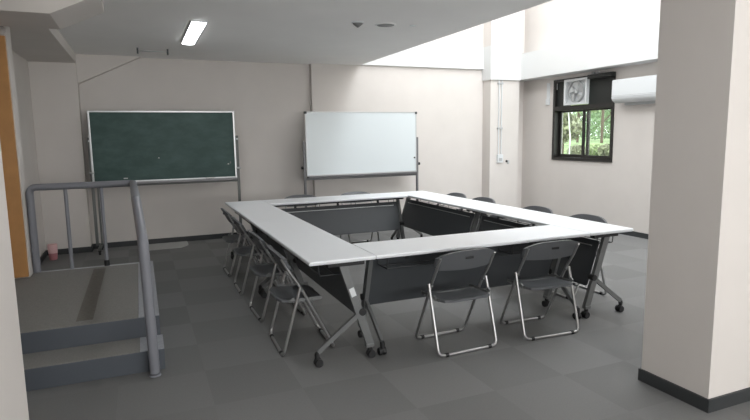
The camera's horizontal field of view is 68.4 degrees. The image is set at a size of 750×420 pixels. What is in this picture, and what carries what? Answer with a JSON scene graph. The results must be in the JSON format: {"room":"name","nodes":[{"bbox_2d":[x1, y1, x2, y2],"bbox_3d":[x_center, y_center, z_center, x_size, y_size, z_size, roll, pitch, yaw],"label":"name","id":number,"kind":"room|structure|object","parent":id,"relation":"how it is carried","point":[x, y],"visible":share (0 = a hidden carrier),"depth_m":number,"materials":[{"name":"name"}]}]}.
{"room":"meeting room","nodes":[
{"label":"meeting room","id":0,"kind":"room"},
{"bbox_2d":[0,144,28,419],"bbox_3d":[-1.407,0.393,-1.396,2.850,2.560,6.050,-4,8,-23],"label":"wall","id":1,"kind":"structure","parent":0,"point":[13,395],"depth_m":1.85,"materials":[{"name":"paint"}]},
{"bbox_2d":[0,26,45,278],"bbox_3d":[-4.014,-0.292,4.015,2.330,2.560,6.030,-4,8,-23],"label":"wall","id":2,"kind":"structure","parent":0,"point":[18,68],"depth_m":6.23,"materials":[{"name":"paint"}]},
{"bbox_2d":[0,35,28,277],"bbox_3d":[-3.394,-0.407,4.579,0.723,2.050,0.038,-4,8,-23],"label":"door","id":3,"kind":"structure","parent":2,"relation":"in","point":[7,131],"depth_m":4.70,"materials":[{"name":"orange wood"}]},
{"bbox_2d":[10,27,75,62],"bbox_3d":[-3.451,-1.734,5.526,0.525,0.120,2.980,-4,8,-23],"label":"trim","id":4,"kind":"structure","parent":2,"relation":"attached to","point":[32,44],"depth_m":5.73,"materials":[{"name":"paint"}]},
{"bbox_2d":[40,250,46,262],"bbox_3d":[-3.779,0.687,6.053,0.012,0.072,2.298,-4,8,-23],"label":"baseboard","id":5,"kind":"structure","parent":2,"relation":"attached to","point":[44,255],"depth_m":6.83,"materials":[{"name":"grey plastic"}]},
{"bbox_2d":[0,0,103,28],"bbox_3d":[-2.769,-1.472,3.890,1.520,0.225,0.600,-4,8,-23],"label":"trim","id":6,"kind":"structure","parent":2,"relation":"attached to","point":[46,14],"depth_m":3.94,"materials":[{"name":"paint"}]},
{"bbox_2d":[28,56,91,249],"bbox_3d":[-4.058,-0.710,7.137,0.520,2.560,0.200,-4,8,-23],"label":"wall","id":7,"kind":"structure","parent":0,"point":[54,86],"depth_m":7.04,"materials":[{"name":"paint"}]},
{"bbox_2d":[79,10,524,243],"bbox_3d":[-1.785,-2.905,8.054,9.900,6.600,0.400,-4,8,-23],"label":"wall","id":8,"kind":"structure","parent":0,"point":[268,101],"depth_m":8.31,"materials":[{"name":"paint"}]},
{"bbox_2d":[75,54,140,83],"bbox_3d":[-3.495,-1.841,7.274,0.770,0.370,0.130,-4,8,-23],"label":"trim","id":9,"kind":"structure","parent":8,"relation":"attached to","point":[88,67],"depth_m":7.15,"materials":[{"name":"paint"}]},
{"bbox_2d":[47,215,503,255],"bbox_3d":[-0.890,0.308,8.556,7.295,0.072,0.331,-4,8,-21],"label":"baseboard","id":10,"kind":"structure","parent":8,"relation":"attached to","point":[210,236],"depth_m":7.78,"materials":[{"name":"grey plastic"}]},
{"bbox_2d":[362,44,483,69],"bbox_3d":[0.802,-2.503,8.970,2.255,0.355,0.050,-4,8,-23],"label":"trim","id":11,"kind":"structure","parent":8,"relation":"attached to","point":[426,56],"depth_m":9.03,"materials":[{"name":"white paint"}]},
{"bbox_2d":[482,45,520,80],"bbox_3d":[2.166,-2.496,9.439,0.615,0.555,0.265,-4,8,-23],"label":"trim","id":12,"kind":"structure","parent":8,"relation":"attached to","point":[500,62],"depth_m":9.31,"materials":[{"name":"white paint"}]},
{"bbox_2d":[58,0,551,64],"bbox_3d":[-0.943,-1.577,1.922,6.530,0.450,12.600,-4,8,-23],"label":"ceiling","id":13,"kind":"structure","parent":0,"point":[264,31],"depth_m":5.52,"materials":[{"name":"paint"}]},
{"bbox_2d":[136,48,168,54],"bbox_3d":[-2.704,-1.929,6.709,0.360,0.070,0.040,-4,8,-23],"label":"rail","id":14,"kind":"object","parent":13,"relation":"attached to","point":[167,52],"visible":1,"depth_m":6.70,"materials":[{"name":"grey metal"}]},
{"bbox_2d":[181,20,207,44],"bbox_3d":[-1.896,-1.848,5.746,0.150,0.054,1.280,-4,8,-23],"label":"ceiling lamp","id":15,"kind":"object","parent":13,"relation":"attached to","point":[195,28],"visible":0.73,"depth_m":5.60,"materials":[{"name":"white plastic"}]},
{"bbox_2d":[352,21,363,27],"bbox_3d":[-0.166,-1.795,5.351,0.120,0.050,0.120,-4,8,-23],"label":"smoke detector","id":16,"kind":"object","parent":13,"relation":"attached to","point":[357,24],"visible":1,"depth_m":5.32,"materials":[{"name":"white plastic"}]},
{"bbox_2d":[375,22,395,26],"bbox_3d":[0.105,-1.835,5.474,0.210,0.011,0.210,-4,8,-23],"label":"ceiling speaker","id":17,"kind":"object","parent":13,"relation":"attached to","point":[384,24],"visible":1,"depth_m":5.43,"materials":[{"name":"paint"}]},
{"bbox_2d":[377,24,393,26],"bbox_3d":[0.105,-1.834,5.474,0.176,0.008,0.176,-4,8,-23],"label":"grille","id":18,"kind":"object","parent":17,"relation":"attached to","point":[378,25],"depth_m":5.47,"materials":[{"name":"grey plastic"}]},
{"bbox_2d":[26,218,749,419],"bbox_3d":[0.649,1.132,2.951,9.900,0.120,12.600,-4,8,-23],"label":"floor","id":19,"kind":"structure","parent":0,"point":[222,362],"depth_m":3.62,"materials":[{"name":"carpet"}]},
{"bbox_2d":[47,243,57,259],"bbox_3d":[-4.005,0.520,6.857,0.112,0.195,0.112,-4,8,-23],"label":"pot","id":20,"kind":"object","parent":19,"relation":"on","point":[52,248],"visible":1,"depth_m":6.82,"materials":[{"name":"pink plastic"}]},
{"bbox_2d":[15,261,165,391],"bbox_3d":[-2.572,0.817,4.142,1.767,0.285,2.092,-4,8,-23],"label":"step platform","id":21,"kind":"object","parent":19,"relation":"on","point":[58,350],"depth_m":3.67,"materials":[{"name":"grey plastic"}]},
{"bbox_2d":[26,180,160,377],"bbox_3d":[-1.964,0.363,4.445,2.401,1.086,0.830,6,11,44],"label":"handrail","id":22,"kind":"object","parent":19,"relation":"on","point":[140,226],"visible":1,"depth_m":4.63,"materials":[{"name":"grey metal"}]},
{"bbox_2d":[87,111,241,254],"bbox_3d":[-2.798,-0.411,7.487,1.910,1.837,0.412,-4,8,-23],"label":"chalkboard","id":23,"kind":"object","parent":19,"relation":"on","point":[143,147],"visible":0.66,"depth_m":7.34,"materials":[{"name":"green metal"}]},
{"bbox_2d":[137,177,236,184],"bbox_3d":[-2.770,-0.378,7.400,1.800,0.050,0.105,-4,8,-23],"label":"chalk tray","id":24,"kind":"object","parent":23,"relation":"on","point":[157,180],"depth_m":7.45,"materials":[{"name":"grey metal"}]},
{"bbox_2d":[149,241,187,250],"bbox_3d":[-2.900,0.496,7.624,0.610,0.006,0.460,-4,8,-23],"label":"floor mat","id":25,"kind":"object","parent":19,"relation":"on","point":[159,246],"visible":0.81,"depth_m":7.63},
{"bbox_2d":[221,208,257,276],"bbox_3d":[-1.468,0.327,6.070,0.408,0.712,0.491,-4,8,-23],"label":"folding chair","id":26,"kind":"object","parent":19,"relation":"on","point":[237,238],"visible":0.7,"depth_m":5.93,"materials":[{"name":"grey plastic"}]},
{"bbox_2d":[231,216,276,294],"bbox_3d":[-1.177,0.413,5.395,0.409,0.712,0.491,-4,8,-22],"label":"folding chair","id":27,"kind":"object","parent":19,"relation":"on","point":[252,250],"visible":0.79,"depth_m":5.22,"materials":[{"name":"grey plastic"}]},
{"bbox_2d":[225,200,298,293],"bbox_3d":[-1.251,0.342,5.979,0.450,0.700,1.799,-4,8,-23],"label":"folding table","id":28,"kind":"object","parent":19,"relation":"on","point":[254,211],"visible":0.48,"depth_m":5.79,"materials":[{"name":"white laminate"}]},
{"bbox_2d":[247,229,305,321],"bbox_3d":[-0.840,0.511,4.621,0.409,0.712,0.491,-4,8,-24],"label":"folding chair","id":29,"kind":"object","parent":19,"relation":"on","point":[269,269],"visible":0.86,"depth_m":4.49,"materials":[{"name":"grey plastic"}]},
{"bbox_2d":[267,245,334,355],"bbox_3d":[-0.540,0.600,3.923,0.408,0.712,0.491,-4,8,-21],"label":"folding chair","id":30,"kind":"object","parent":19,"relation":"on","point":[296,292],"visible":1,"depth_m":3.80,"materials":[{"name":"grey plastic"}]},
{"bbox_2d":[284,194,318,208],"bbox_3d":[-0.914,0.174,7.152,0.491,0.712,0.408,-4,8,-23],"label":"folding chair","id":31,"kind":"object","parent":19,"relation":"on","point":[303,195],"visible":0.17,"depth_m":7.25,"materials":[{"name":"grey plastic"}]},
{"bbox_2d":[253,219,375,367],"bbox_3d":[-0.545,0.551,4.337,0.450,0.700,1.799,-4,8,-23],"label":"folding table","id":32,"kind":"object","parent":19,"relation":"on","point":[324,257],"visible":0.88,"depth_m":3.85,"materials":[{"name":"white laminate"}]},
{"bbox_2d":[262,192,407,260],"bbox_3d":[-0.481,0.190,7.030,1.799,0.700,0.450,-4,8,-23],"label":"folding table","id":33,"kind":"object","parent":19,"relation":"on","point":[337,219],"visible":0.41,"depth_m":6.97,"materials":[{"name":"grey metal"}]},
{"bbox_2d":[340,191,379,243],"bbox_3d":[-0.201,0.123,7.452,0.491,0.712,0.408,-4,8,-23],"label":"folding chair","id":34,"kind":"object","parent":19,"relation":"on","point":[356,192],"visible":0.27,"depth_m":7.56,"materials":[{"name":"grey plastic"}]},
{"bbox_2d":[301,111,419,206],"bbox_3d":[-0.173,-0.575,8.430,1.950,1.834,0.512,-4,8,-23],"label":"whiteboard","id":35,"kind":"object","parent":19,"relation":"on","point":[339,145],"visible":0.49,"depth_m":8.34,"materials":[{"name":"silver metal"}]},
{"bbox_2d":[307,172,417,177],"bbox_3d":[-0.157,-0.537,8.398,1.790,0.035,0.095,-4,8,-23],"label":"tray","id":36,"kind":"object","parent":35,"relation":"on","point":[325,174],"depth_m":8.36,"materials":[{"name":"grey metal"}]},
{"bbox_2d":[394,191,498,239],"bbox_3d":[0.818,0.194,6.849,0.450,0.700,1.799,-4,8,-23],"label":"folding table","id":37,"kind":"object","parent":19,"relation":"on","point":[431,219],"visible":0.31,"depth_m":6.70,"materials":[{"name":"white laminate"}]},
{"bbox_2d":[429,193,466,235],"bbox_3d":[0.930,0.143,7.176,0.408,0.712,0.491,-4,8,-23],"label":"folding chair","id":38,"kind":"object","parent":19,"relation":"on","point":[461,195],"visible":0.09,"depth_m":7.19,"materials":[{"name":"grey plastic"}]},
{"bbox_2d":[415,248,496,356],"bbox_3d":[0.556,0.593,3.853,0.491,0.712,0.408,-4,8,-25],"label":"folding chair","id":39,"kind":"object","parent":19,"relation":"on","point":[472,258],"visible":1,"depth_m":3.72,"materials":[{"name":"grey"}]},
{"bbox_2d":[353,225,590,354],"bbox_3d":[0.754,0.556,4.156,1.799,0.700,0.450,-4,8,-23],"label":"folding table","id":40,"kind":"object","parent":19,"relation":"on","point":[390,277],"visible":0.7,"depth_m":4.08,"materials":[{"name":"white laminate"}]},
{"bbox_2d":[467,197,495,228],"bbox_3d":[1.173,0.215,6.610,0.409,0.712,0.491,-4,8,-24],"label":"folding chair","id":41,"kind":"object","parent":19,"relation":"on","point":[484,199],"visible":0.09,"depth_m":6.63,"materials":[{"name":"grey plastic"}]},
{"bbox_2d":[518,206,552,274],"bbox_3d":[1.558,0.329,5.716,0.408,0.712,0.491,-4,8,-23],"label":"folding chair","id":42,"kind":"object","parent":19,"relation":"on","point":[535,208],"visible":0.09,"depth_m":5.74,"materials":[{"name":"grey plastic"}]},
{"bbox_2d":[500,240,579,340],"bbox_3d":[1.222,0.548,4.115,0.491,0.712,0.408,-4,8,-20],"label":"folding chair","id":43,"kind":"object","parent":19,"relation":"on","point":[548,250],"visible":1,"depth_m":3.98,"materials":[{"name":"grey plastic"}]},
{"bbox_2d":[465,204,633,318],"bbox_3d":[1.524,0.404,5.207,0.450,0.700,1.799,-4,8,-23],"label":"folding table","id":44,"kind":"object","parent":19,"relation":"on","point":[581,265],"visible":0.68,"depth_m":4.57,"materials":[{"name":"white laminate"}]},
{"bbox_2d":[551,214,607,298],"bbox_3d":[1.832,0.410,5.077,0.409,0.712,0.491,-4,8,-22],"label":"folding chair","id":45,"kind":"object","parent":19,"relation":"on","point":[589,217],"visible":0.15,"depth_m":5.02,"materials":[{"name":"grey plastic"}]},
{"bbox_2d":[482,11,520,214],"bbox_3d":[2.161,-3.140,9.374,0.590,6.600,0.230,-4,8,-23],"label":"wall column","id":46,"kind":"structure","parent":0,"point":[499,180],"depth_m":9.49,"materials":[{"name":"paint"}]},
{"bbox_2d":[496,80,503,162],"bbox_3d":[2.143,-1.509,9.420,0.110,1.395,0.052,-4,8,-23],"label":"conduit pipe","id":47,"kind":"object","parent":46,"relation":"attached to","point":[499,159],"visible":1,"depth_m":9.43,"materials":[{"name":"white plastic"}]},
{"bbox_2d":[521,0,660,233],"bbox_3d":[5.115,-2.490,4.179,0.200,6.600,12.180,-4,8,-23],"label":"wall","id":48,"kind":"structure","parent":0,"point":[618,191],"depth_m":8.42,"materials":[{"name":"paint"}]},
{"bbox_2d":[546,83,549,104],"bbox_3d":[2.900,-1.943,9.242,0.030,0.360,0.080,-4,8,-23],"label":"cable cover","id":49,"kind":"object","parent":48,"relation":"attached to","point":[548,84],"visible":1,"depth_m":9.22,"materials":[{"name":"white plastic"}]},
{"bbox_2d":[552,71,615,161],"bbox_3d":[3.242,-1.418,8.595,0.210,1.300,1.300,-4,8,-23],"label":"window","id":50,"kind":"structure","parent":48,"relation":"in","point":[600,87],"depth_m":8.58,"materials":[{"name":"brown metal"}]},
{"bbox_2d":[563,77,589,105],"bbox_3d":[3.144,-1.847,8.608,0.067,0.400,0.490,-4,8,-23],"label":"fan","id":51,"kind":"object","parent":50,"relation":"attached to","point":[576,91],"visible":0.98,"depth_m":8.59,"materials":[{"name":"white plastic"}]},
{"bbox_2d":[519,23,658,81],"bbox_3d":[3.713,-2.137,6.964,0.270,0.435,6.080,-4,8,-23],"label":"beam","id":52,"kind":"structure","parent":48,"relation":"attached to","point":[635,46],"depth_m":7.93,"materials":[{"name":"white paint"}]},
{"bbox_2d":[618,231,648,238],"bbox_3d":[5.009,0.735,4.703,0.012,0.072,11.870,-4,8,-23],"label":"baseboard","id":53,"kind":"structure","parent":48,"relation":"attached to","point":[632,233],"depth_m":7.77,"materials":[{"name":"grey plastic"}]},
{"bbox_2d":[611,75,656,104],"bbox_3d":[3.588,-1.606,7.416,0.220,0.355,0.840,-4,8,-23],"label":"air conditioner","id":54,"kind":"object","parent":48,"relation":"attached to","point":[636,90],"visible":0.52,"depth_m":7.41,"materials":[{"name":"white plastic"}]},
{"bbox_2d":[642,0,749,398],"bbox_3d":[1.916,-0.250,3.034,0.585,2.560,0.420,-4,8,-23],"label":"wall pillar","id":55,"kind":"structure","parent":0,"point":[696,333],"depth_m":2.89,"materials":[{"name":"paint"}]},
{"bbox_2d":[638,368,749,412],"bbox_3d":[1.934,0.983,3.200,0.609,0.072,0.444,-4,8,-23],"label":"baseboard","id":56,"kind":"structure","parent":55,"relation":"attached to","point":[724,401],"depth_m":2.98,"materials":[{"name":"grey plastic"}]},
{"label":"outside","id":57,"kind":"structure","parent":0,"visible":0},
{"bbox_2d":[564,136,609,155],"bbox_3d":[22.016,-4.003,34.382,54.200,1.088,80.000,-4,8,-23],"label":"ground","id":58,"kind":"structure","parent":57,"point":[597,141],"depth_m":21.68,"materials":[{"name":"green plant"}]},
{"bbox_2d":[562,112,581,153],"bbox_3d":[5.910,-3.873,17.609,1.878,4.296,2.039,-1,8,-2],"label":"tree","id":59,"kind":"object","parent":58,"relation":"on","point":[575,123],"visible":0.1,"depth_m":17.53,"materials":[{"name":"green plant"}]},
{"bbox_2d":[567,144,585,153],"bbox_3d":[6.338,-1.832,17.291,0.654,0.473,0.645,-4,8,-23],"label":"bush","id":60,"kind":"object","parent":58,"relation":"on","point":[575,149],"visible":0.5,"depth_m":17.14,"materials":[{"name":"green plant"}]},
{"bbox_2d":[576,110,600,142],"bbox_3d":[8.322,-5.483,22.110,3.040,5.510,2.886,5,10,39],"label":"tree","id":61,"kind":"object","parent":58,"relation":"on","point":[578,113],"visible":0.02,"depth_m":22.24,"materials":[{"name":"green plant"}]},
{"bbox_2d":[571,109,610,140],"bbox_3d":[11.166,-6.498,28.226,4.510,5.897,3.778,-4,8,-23],"label":"tree","id":62,"kind":"object","parent":58,"relation":"on","point":[593,127],"visible":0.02,"depth_m":27.40,"materials":[{"name":"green plant"}]},
{"bbox_2d":[589,144,600,154],"bbox_3d":[6.820,-1.841,17.104,0.607,0.452,0.620,-4,8,-23],"label":"bush","id":63,"kind":"object","parent":58,"relation":"on","point":[593,148],"visible":0.55,"depth_m":16.94,"materials":[{"name":"green plant"}]},
{"bbox_2d":[586,117,609,138],"bbox_3d":[14.885,-5.372,35.662,3.084,2.143,3.022,-4,8,-23],"label":"bush","id":64,"kind":"object","parent":58,"relation":"on","point":[608,130],"visible":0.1,"depth_m":35.33,"materials":[{"name":"green plant"}]},
{"bbox_2d":[591,109,610,128],"bbox_3d":[10.588,-6.117,24.469,3.047,6.075,3.169,3,8,26],"label":"tree","id":65,"kind":"object","parent":58,"relation":"on","point":[607,113],"visible":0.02,"depth_m":24.83,"materials":[{"name":"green plant"}]},
{"bbox_2d":[597,143,609,155],"bbox_3d":[6.989,-1.761,16.506,0.652,0.485,0.654,-4,8,-23],"label":"bush","id":66,"kind":"object","parent":58,"relation":"on","point":[603,150],"visible":0.49,"depth_m":16.39,"materials":[{"name":"green plant"}]},
{"bbox_2d":[600,110,610,142],"bbox_3d":[8.401,-4.974,20.094,2.149,5.035,2.251,-2,8,-11],"label":"tree","id":67,"kind":"object","parent":58,"relation":"on","point":[603,111],"visible":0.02,"depth_m":20.14,"materials":[{"name":"brown plant"}]},
{"bbox_3d":[4.111,-1.763,19.302,2.900,0.371,18.000,-4,8,-23],"label":"path","id":68,"kind":"object","parent":58,"relation":"on","visible":0},
{"bbox_2d":[568,104,583,153],"bbox_3d":[5.091,-2.715,14.413,0.883,3.433,0.768,-4,8,-23],"label":"tree","id":69,"kind":"object","parent":68,"relation":"on","point":[580,104],"visible":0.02,"depth_m":14.53,"materials":[{"name":"white plant"}]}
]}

